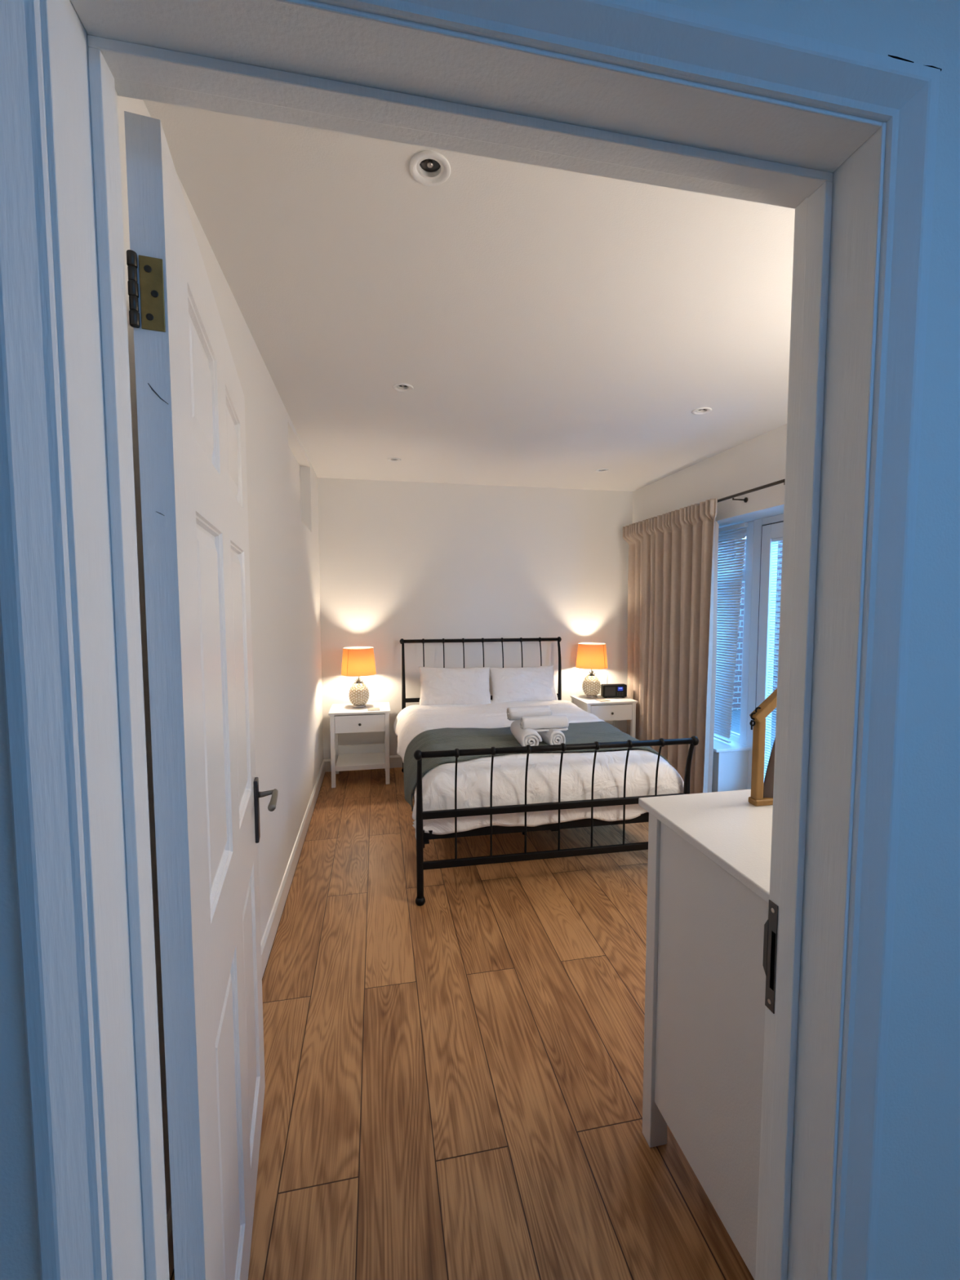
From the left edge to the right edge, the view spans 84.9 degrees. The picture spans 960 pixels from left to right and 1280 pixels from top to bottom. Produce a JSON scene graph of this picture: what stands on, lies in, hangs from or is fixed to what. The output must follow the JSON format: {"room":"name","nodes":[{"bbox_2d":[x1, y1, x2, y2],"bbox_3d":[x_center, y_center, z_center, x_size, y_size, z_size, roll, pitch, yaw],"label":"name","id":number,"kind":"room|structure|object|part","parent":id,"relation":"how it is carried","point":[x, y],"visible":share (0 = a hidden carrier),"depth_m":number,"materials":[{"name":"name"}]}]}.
{"room":"hallway","nodes":[
{"label":"hallway","id":0,"kind":"room"},
{"bbox_2d":[117,95,323,1216],"bbox_3d":[-1.034,0.022,2.486,0.150,2.465,3.885,-1,4,-11],"label":"wall","id":1,"kind":"structure","parent":0,"point":[282,499],"depth_m":2.33,"materials":[{"name":"white paint"}]},
{"bbox_2d":[124,111,278,1279],"bbox_3d":[-0.488,0.356,1.074,0.099,1.971,0.859,-1,4,-18],"label":"door","id":2,"kind":"structure","parent":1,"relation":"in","point":[190,398],"depth_m":0.73,"materials":[{"name":"white paint"}]},
{"bbox_3d":[-0.613,0.467,1.443,0.010,0.173,0.040,-1,4,-18],"label":"handle plate","id":3,"kind":"part","parent":2,"relation":"part of","materials":[{"name":"grey metal"}]},
{"bbox_3d":[-0.554,0.428,1.408,0.020,0.023,0.116,-1,4,-17],"label":"lever","id":4,"kind":"part","parent":2,"relation":"part of","materials":[{"name":"grey metal"}]},
{"bbox_2d":[166,759,324,1279],"bbox_3d":[-0.952,1.197,2.581,0.014,0.108,3.885,-1,4,-11],"label":"baseboard","id":5,"kind":"structure","parent":1,"relation":"attached to","point":[269,934],"depth_m":2.44,"materials":[{"name":"white wood"}]},
{"bbox_2d":[0,0,942,1279],"bbox_3d":[0.039,0.358,0.663,0.972,2.036,0.176,-1,4,-11],"label":"door frame","id":6,"kind":"structure","parent":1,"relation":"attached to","point":[305,63],"depth_m":0.58,"materials":[{"name":"white paint"}]},
{"bbox_3d":[0.454,0.493,0.817,0.001,0.173,0.018,-1,4,-11],"label":"strike plate","id":7,"kind":"part","parent":6,"relation":"part of","materials":[{"name":"grey metal"}]},
{"bbox_2d":[170,767,754,1279],"bbox_3d":[-0.172,1.314,1.637,5.355,0.001,6.100,-1,4,-11],"label":"floor","id":8,"kind":"structure","parent":0,"point":[454,1089],"depth_m":1.61,"materials":[{"name":"brown wood"}]},
{"bbox_2d":[328,702,390,787],"bbox_3d":[-0.971,0.842,4.282,0.472,0.590,0.399,-1,4,-11],"label":"nightstand","id":9,"kind":"object","parent":8,"relation":"on","point":[344,717],"visible":1,"depth_m":4.14,"materials":[{"name":"white paint"}]},
{"bbox_3d":[-1.143,0.865,4.082,0.032,0.570,0.032,-1,4,-11],"label":"leg","id":10,"kind":"part","parent":9,"relation":"part of","materials":[{"name":"white paint"}]},
{"bbox_3d":[-1.209,0.843,4.418,0.032,0.570,0.032,-1,4,-11],"label":"leg","id":11,"kind":"part","parent":9,"relation":"part of","materials":[{"name":"white paint"}]},
{"bbox_2d":[341,646,376,707],"bbox_3d":[-0.988,0.304,4.279,0.283,0.483,0.283,1,4,15],"label":"table lamp","id":12,"kind":"object","parent":9,"relation":"on","point":[357,661],"visible":1,"depth_m":4.19,"materials":[{"name":"orange fabric"}]},
{"bbox_3d":[-0.988,0.324,4.280,0.101,0.055,0.101,1,4,11],"label":"crown","id":13,"kind":"part","parent":12,"relation":"part of","materials":[{"name":"grey metal"}]},
{"bbox_3d":[-0.988,0.171,4.271,0.280,0.214,0.280,-1,4,-11],"label":"lamp shade","id":14,"kind":"part","parent":12,"relation":"part of","materials":[{"name":"orange fabric"}]},
{"bbox_3d":[-0.938,0.654,4.103,0.380,0.136,0.016,-1,4,-11],"label":"drawer","id":15,"kind":"part","parent":9,"relation":"part of","materials":[{"name":"white paint"}]},
{"bbox_2d":[335,751,385,765],"bbox_3d":[-0.972,0.980,4.298,0.384,0.013,0.365,-1,4,-11],"label":"shelf","id":16,"kind":"object","parent":9,"relation":"attached to","point":[344,758],"depth_m":4.30,"materials":[{"name":"white paint"}]},
{"bbox_3d":[-0.938,1.000,4.127,0.384,0.038,0.018,-1,4,-11],"label":"rail","id":17,"kind":"part","parent":9,"relation":"part of","materials":[{"name":"white paint"}]},
{"bbox_3d":[-1.006,0.943,4.468,0.384,0.107,0.014,-1,4,-11],"label":"rail","id":18,"kind":"part","parent":9,"relation":"part of","materials":[{"name":"white paint"}]},
{"bbox_3d":[-1.006,0.628,4.448,0.384,0.145,0.012,-1,4,-11],"label":"panel","id":19,"kind":"part","parent":9,"relation":"part of","materials":[{"name":"white paint"}]},
{"bbox_2d":[367,707,379,711],"bbox_3d":[-0.846,0.550,4.176,0.094,0.005,0.094,-1,4,-13],"label":"coaster","id":20,"kind":"object","parent":9,"relation":"on","point":[368,708],"visible":1,"depth_m":4.17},
{"bbox_3d":[-0.801,0.837,4.498,0.032,0.570,0.032,-1,4,-11],"label":"leg","id":21,"kind":"part","parent":9,"relation":"part of","materials":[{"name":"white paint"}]},
{"bbox_3d":[-0.735,0.860,4.163,0.032,0.570,0.032,-1,4,-11],"label":"leg","id":22,"kind":"part","parent":9,"relation":"part of","materials":[{"name":"white paint"}]},
{"bbox_2d":[400,636,698,906],"bbox_3d":[0.212,0.615,3.571,1.429,1.136,2.150,-1,4,-10],"label":"bed","id":23,"kind":"object","parent":8,"relation":"on","point":[422,837],"visible":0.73,"depth_m":2.58,"materials":[{"name":"black metal"}]},
{"bbox_3d":[-0.647,0.563,4.455,0.032,1.099,0.072,-1,4,-10],"label":"post","id":24,"kind":"part","parent":23,"relation":"part of","materials":[{"name":"black metal"}]},
{"bbox_3d":[-0.281,0.886,2.456,0.032,0.721,0.072,-1,4,-10],"label":"post","id":25,"kind":"part","parent":23,"relation":"part of","materials":[{"name":"black metal"}]},
{"bbox_3d":[-0.438,0.876,3.470,0.038,0.060,1.986,-1,4,-10],"label":"rail","id":26,"kind":"part","parent":23,"relation":"part of","materials":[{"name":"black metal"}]},
{"bbox_3d":[0.024,0.003,4.566,1.375,0.030,0.030,-1,4,-10],"label":"rail","id":27,"kind":"part","parent":23,"relation":"part of","materials":[{"name":"black metal"}]},
{"bbox_3d":[0.033,0.502,4.554,1.375,0.035,0.020,-1,4,-10],"label":"rail","id":28,"kind":"part","parent":23,"relation":"part of","materials":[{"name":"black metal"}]},
{"bbox_3d":[0.392,1.062,2.610,1.375,0.035,0.018,-1,4,-10],"label":"rail","id":29,"kind":"part","parent":23,"relation":"part of","materials":[{"name":"black metal"}]},
{"bbox_3d":[0.381,0.932,2.660,1.351,0.045,0.030,-1,4,-10],"label":"cross rail","id":30,"kind":"part","parent":23,"relation":"part of","materials":[{"name":"black metal"}]},
{"bbox_3d":[0.392,0.818,2.594,1.375,0.035,0.020,-1,4,-10],"label":"rail","id":31,"kind":"part","parent":23,"relation":"part of","materials":[{"name":"black metal"}]},
{"bbox_3d":[0.400,0.518,2.528,1.375,0.030,0.030,-1,4,-10],"label":"rail","id":32,"kind":"part","parent":23,"relation":"part of","materials":[{"name":"black metal"}]},
{"bbox_3d":[0.706,0.545,4.700,0.032,1.099,0.072,-1,4,-10],"label":"post","id":33,"kind":"part","parent":23,"relation":"part of","materials":[{"name":"black metal"}]},
{"bbox_3d":[1.072,0.868,2.701,0.032,0.721,0.072,-1,4,-10],"label":"post","id":34,"kind":"part","parent":23,"relation":"part of","materials":[{"name":"black metal"}]},
{"bbox_3d":[0.212,0.736,3.582,1.325,0.197,1.905,-1,4,-10],"label":"mattress","id":35,"kind":"object","parent":23,"relation":"on","visible":0},
{"bbox_2d":[393,700,684,838],"bbox_3d":[0.246,0.740,3.494,1.606,0.373,1.833,-1,4,-11],"label":"duvet","id":36,"kind":"object","parent":35,"relation":"on","point":[473,775],"visible":0.53,"depth_m":2.68,"materials":[{"name":"white fabric"}]},
{"bbox_2d":[418,666,491,705],"bbox_3d":[-0.200,0.382,4.313,0.604,0.329,0.223,-1,4,-9],"label":"pillow","id":37,"kind":"object","parent":36,"relation":"on","point":[439,686],"visible":0.97,"depth_m":4.24,"materials":[{"name":"white fabric"}]},
{"bbox_2d":[489,665,558,702],"bbox_3d":[0.369,0.379,4.442,0.578,0.312,0.222,-1,4,-13],"label":"pillow","id":38,"kind":"object","parent":36,"relation":"on","point":[526,683],"visible":0.94,"depth_m":4.37,"materials":[{"name":"white fabric"}]},
{"bbox_2d":[403,721,671,811],"bbox_3d":[0.319,0.726,3.099,1.519,0.329,0.782,-1,4,-11],"label":"throw","id":39,"kind":"object","parent":36,"relation":"on","point":[441,739],"visible":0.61,"depth_m":3.07,"materials":[{"name":"grey fabric"}]},
{"bbox_2d":[510,720,542,746],"bbox_3d":[0.261,0.540,3.014,0.124,0.107,0.338,-1,4,-7],"label":"rolled towel","id":40,"kind":"object","parent":39,"relation":"on","point":[529,736],"visible":0.91,"depth_m":2.86,"materials":[{"name":"white fabric"}]},
{"bbox_2d":[506,705,551,720],"bbox_3d":[0.291,0.433,3.110,0.262,0.078,0.088,-1,4,-13],"label":"rolled towel","id":41,"kind":"object","parent":40,"relation":"on","point":[513,713],"visible":0.9,"depth_m":3.08,"materials":[{"name":"white fabric"}]},
{"bbox_2d":[520,715,568,731],"bbox_3d":[0.363,0.471,2.968,0.274,0.088,0.082,-1,4,-9],"label":"rolled towel","id":42,"kind":"object","parent":40,"relation":"on","point":[561,722],"visible":0.99,"depth_m":2.94,"materials":[{"name":"white fabric"}]},
{"bbox_2d":[537,728,565,745],"bbox_3d":[0.390,0.540,3.045,0.104,0.100,0.308,-1,4,-16],"label":"rolled towel","id":43,"kind":"object","parent":39,"relation":"on","point":[553,736],"visible":0.61,"depth_m":2.91,"materials":[{"name":"white fabric"}]},
{"bbox_2d":[569,694,638,737],"bbox_3d":[1.097,0.812,4.693,0.472,0.590,0.399,-1,4,-11],"label":"nightstand","id":44,"kind":"object","parent":8,"relation":"on","point":[615,709],"visible":0.44,"depth_m":4.53,"materials":[{"name":"white paint"}]},
{"bbox_3d":[0.888,0.613,4.647,0.014,0.145,0.311,-1,4,-11],"label":"panel","id":45,"kind":"part","parent":44,"relation":"part of","materials":[{"name":"white paint"}]},
{"bbox_3d":[0.924,0.836,4.494,0.032,0.570,0.032,-1,4,-11],"label":"leg","id":46,"kind":"part","parent":44,"relation":"part of","materials":[{"name":"white paint"}]},
{"bbox_2d":[575,642,608,697],"bbox_3d":[1.003,0.273,4.716,0.283,0.483,0.283,-1,4,-10],"label":"table lamp","id":47,"kind":"object","parent":44,"relation":"on","point":[590,655],"visible":1,"depth_m":4.63,"materials":[{"name":"orange fabric"}]},
{"bbox_3d":[1.003,0.140,4.707,0.280,0.214,0.280,1,4,9],"label":"lamp shade","id":48,"kind":"part","parent":47,"relation":"part of","materials":[{"name":"orange fabric"}]},
{"bbox_3d":[1.003,0.293,4.717,0.101,0.055,0.101,2,4,31],"label":"crown","id":49,"kind":"part","parent":47,"relation":"part of","materials":[{"name":"grey metal"}]},
{"bbox_2d":[595,698,610,702],"bbox_3d":[1.066,0.523,4.558,0.094,0.005,0.094,-1,4,-18],"label":"coaster","id":50,"kind":"object","parent":44,"relation":"on","point":[599,700],"visible":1,"depth_m":4.56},
{"bbox_3d":[1.129,0.625,4.514,0.380,0.136,0.016,-1,4,-11],"label":"drawer","id":51,"kind":"part","parent":44,"relation":"part of","materials":[{"name":"white paint"}]},
{"bbox_2d":[600,674,626,697],"bbox_3d":[1.201,0.400,4.706,0.220,0.232,0.082,0,4,-5],"label":"clock radio","id":52,"kind":"object","parent":44,"relation":"on","point":[606,690],"visible":1,"depth_m":4.67,"materials":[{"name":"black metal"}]},
{"bbox_2d":[604,687,615,695],"bbox_3d":[1.157,0.457,4.667,0.095,0.078,0.001,0,4,-5],"label":"speaker grille","id":53,"kind":"object","parent":52,"relation":"attached to","point":[608,691],"depth_m":4.67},
{"bbox_3d":[1.266,0.808,4.910,0.032,0.570,0.032,-1,4,-11],"label":"leg","id":54,"kind":"part","parent":44,"relation":"part of","materials":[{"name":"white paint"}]},
{"bbox_3d":[1.333,0.830,4.574,0.032,0.570,0.032,-1,4,-11],"label":"leg","id":55,"kind":"part","parent":44,"relation":"part of","materials":[{"name":"white paint"}]},
{"bbox_2d":[638,789,773,1279],"bbox_3d":[0.932,0.880,1.238,0.953,0.917,0.533,-1,4,-11],"label":"dresser","id":56,"kind":"object","parent":8,"relation":"on","point":[708,868],"visible":0.38,"depth_m":1.15,"materials":[{"name":"white paint"}]},
{"bbox_3d":[0.465,0.882,1.370,0.050,0.897,0.042,-1,4,-11],"label":"leg","id":57,"kind":"part","parent":56,"relation":"part of","materials":[{"name":"white paint"}]},
{"bbox_2d":[748,688,777,806],"bbox_3d":[0.768,0.263,1.330,0.197,0.302,0.030,-1,4,-11],"label":"mirror","id":58,"kind":"object","parent":56,"relation":"on","point":[762,788],"visible":0.44,"depth_m":1.31,"materials":[{"name":"brown wood"}]},
{"bbox_3d":[0.699,0.297,1.318,0.021,0.208,0.022,-1,4,-11],"label":"post","id":59,"kind":"part","parent":58,"relation":"part of","materials":[{"name":"brown wood"}]},
{"bbox_2d":[142,99,795,491],"bbox_3d":[0.465,-1.280,2.714,3.215,0.100,4.148,-1,4,-11],"label":"ceiling","id":60,"kind":"structure","parent":0,"point":[548,327],"depth_m":1.84,"materials":[{"name":"white paint"}]},
{"bbox_2d":[386,457,400,462],"bbox_3d":[-0.618,-1.310,3.783,0.099,0.032,0.099,-1,4,-11],"label":"recessed light","id":61,"kind":"object","parent":60,"relation":"in","point":[388,459],"visible":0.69,"depth_m":3.79,"materials":[{"name":"white metal"}]},
{"bbox_2d":[392,382,413,392],"bbox_3d":[-0.370,-1.226,2.526,0.099,0.032,0.099,-1,4,-11],"label":"recessed light","id":62,"kind":"object","parent":60,"relation":"in","point":[401,384],"visible":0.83,"depth_m":2.53,"materials":[{"name":"white metal"}]},
{"bbox_2d":[408,151,450,186],"bbox_3d":[-0.120,-1.142,1.259,0.099,0.032,0.099,-1,4,-11],"label":"recessed light","id":63,"kind":"object","parent":60,"relation":"in","point":[428,165],"visible":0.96,"depth_m":1.26,"materials":[{"name":"white metal"}]},
{"bbox_2d":[595,468,608,472],"bbox_3d":[0.951,-1.332,4.091,0.099,0.032,0.099,-1,4,-11],"label":"recessed light","id":64,"kind":"object","parent":60,"relation":"in","point":[606,469],"visible":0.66,"depth_m":4.10,"materials":[{"name":"white metal"}]},
{"bbox_2d":[692,407,711,414],"bbox_3d":[1.199,-1.248,2.835,0.099,0.032,0.099,-1,4,-11],"label":"recessed light","id":65,"kind":"object","parent":60,"relation":"in","point":[694,412],"visible":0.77,"depth_m":2.84,"materials":[{"name":"white metal"}]},
{"bbox_2d":[317,477,632,759],"bbox_3d":[0.080,-0.131,4.757,3.215,2.465,0.150,-1,4,-11],"label":"wall","id":66,"kind":"structure","parent":0,"point":[398,560],"depth_m":4.61,"materials":[{"name":"white paint"}]},
{"bbox_2d":[324,755,402,772],"bbox_3d":[0.043,1.051,4.745,2.805,0.108,0.014,-1,4,-11],"label":"baseboard","id":67,"kind":"structure","parent":66,"relation":"attached to","point":[395,761],"depth_m":4.58,"materials":[{"name":"white wood"}]},
{"bbox_2d":[0,0,959,1279],"bbox_3d":[-0.020,0.145,0.643,5.005,2.465,0.133,-1,4,-11],"label":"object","id":68,"kind":"structure","parent":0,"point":[918,1230],"depth_m":0.68,"materials":[{"name":"white paint"}]},
{"bbox_2d":[632,423,786,791],"bbox_3d":[1.942,-0.019,3.071,0.305,2.465,3.885,-1,4,-11],"label":"wall","id":69,"kind":"structure","parent":0,"point":[760,460],"depth_m":3.63,"materials":[{"name":"white paint"}]},
{"bbox_2d":[713,520,754,752],"bbox_3d":[1.727,-0.051,4.072,0.340,1.615,0.888,-1,4,-11],"label":"window","id":70,"kind":"structure","parent":69,"relation":"in","point":[719,746],"depth_m":3.74,"materials":[{"name":"white plastic"}]},
{"bbox_2d":[713,522,748,742],"bbox_3d":[1.751,-0.062,4.089,0.069,1.566,0.813,-1,4,-11],"label":"blind","id":71,"kind":"object","parent":70,"relation":"attached to","point":[726,662],"visible":0.38,"depth_m":3.82,"materials":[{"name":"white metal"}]},
{"bbox_3d":[1.725,0.711,4.159,0.020,0.014,0.768,-1,4,-11],"label":"rail","id":72,"kind":"part","parent":71,"relation":"part of","materials":[{"name":"white metal"}]},
{"bbox_3d":[1.751,-0.052,4.090,0.068,1.526,0.614,-1,4,-11],"label":"ladder cord","id":73,"kind":"part","parent":71,"relation":"part of","materials":[{"name":"white fabric"}]},
{"bbox_3d":[1.776,-0.827,4.020,0.026,0.030,0.768,-1,4,-11],"label":"head rail","id":74,"kind":"part","parent":71,"relation":"part of","materials":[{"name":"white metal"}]},
{"bbox_3d":[1.813,-0.684,3.731,0.011,0.216,0.022,-1,4,-11],"label":"pull cord","id":75,"kind":"part","parent":71,"relation":"part of","materials":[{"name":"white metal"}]},
{"bbox_3d":[1.696,0.744,4.119,0.276,0.022,0.888,-1,4,-11],"label":"sill","id":76,"kind":"part","parent":70,"relation":"part of","materials":[{"name":"white plastic"}]},
{"bbox_2d":[717,478,785,502],"bbox_3d":[1.722,-0.890,3.041,0.114,0.055,3.705,-1,4,-11],"label":"curtain rod","id":77,"kind":"object","parent":69,"relation":"attached to","point":[745,500],"visible":0.21,"depth_m":3.22,"materials":[{"name":"brown metal"}]},
{"bbox_2d":[622,497,719,794],"bbox_3d":[1.468,0.071,4.174,0.138,2.114,1.341,-1,4,-9],"label":"curtain","id":78,"kind":"object","parent":77,"relation":"hanging from","point":[673,555],"visible":0.89,"depth_m":3.96,"materials":[{"name":"beige fabric"}]},
{"bbox_2d":[746,513,783,789],"bbox_3d":[2.160,0.243,2.590,0.070,2.005,2.305,-1,4,-11],"label":"door frame","id":79,"kind":"structure","parent":69,"relation":"attached to","point":[758,523],"depth_m":3.65,"materials":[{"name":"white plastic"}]},
{"bbox_2d":[755,520,783,777],"bbox_3d":[2.046,0.217,3.110,0.061,1.924,1.077,-1,4,-11],"label":"door","id":80,"kind":"structure","parent":69,"relation":"in","point":[772,531],"depth_m":3.55,"materials":[{"name":"white plastic"}]},
{"bbox_2d":[764,537,782,778],"bbox_3d":[2.028,0.203,3.101,0.026,1.686,0.884,-1,4,-11],"label":"blind","id":81,"kind":"object","parent":80,"relation":"attached to","point":[776,540],"visible":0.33,"depth_m":3.49,"materials":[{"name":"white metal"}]},
{"bbox_3d":[2.027,-0.629,3.045,0.026,0.018,0.884,-1,4,-11],"label":"head rail","id":82,"kind":"part","parent":81,"relation":"part of","materials":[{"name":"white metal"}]},
{"label":"outside","id":83,"kind":"structure","parent":0,"visible":0},
{"bbox_2d":[729,708,776,751],"bbox_3d":[5.233,1.243,3.670,6.350,0.100,11.000,-1,4,-11],"label":"ground","id":84,"kind":"structure","parent":83,"point":[735,725],"depth_m":6.41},
{"bbox_2d":[716,538,782,710],"bbox_3d":[4.601,-0.206,7.432,4.100,2.350,0.200,-1,4,-11],"label":"wall","id":85,"kind":"structure","parent":84,"relation":"on","point":[737,695],"depth_m":7.16,"materials":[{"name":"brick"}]}
]}

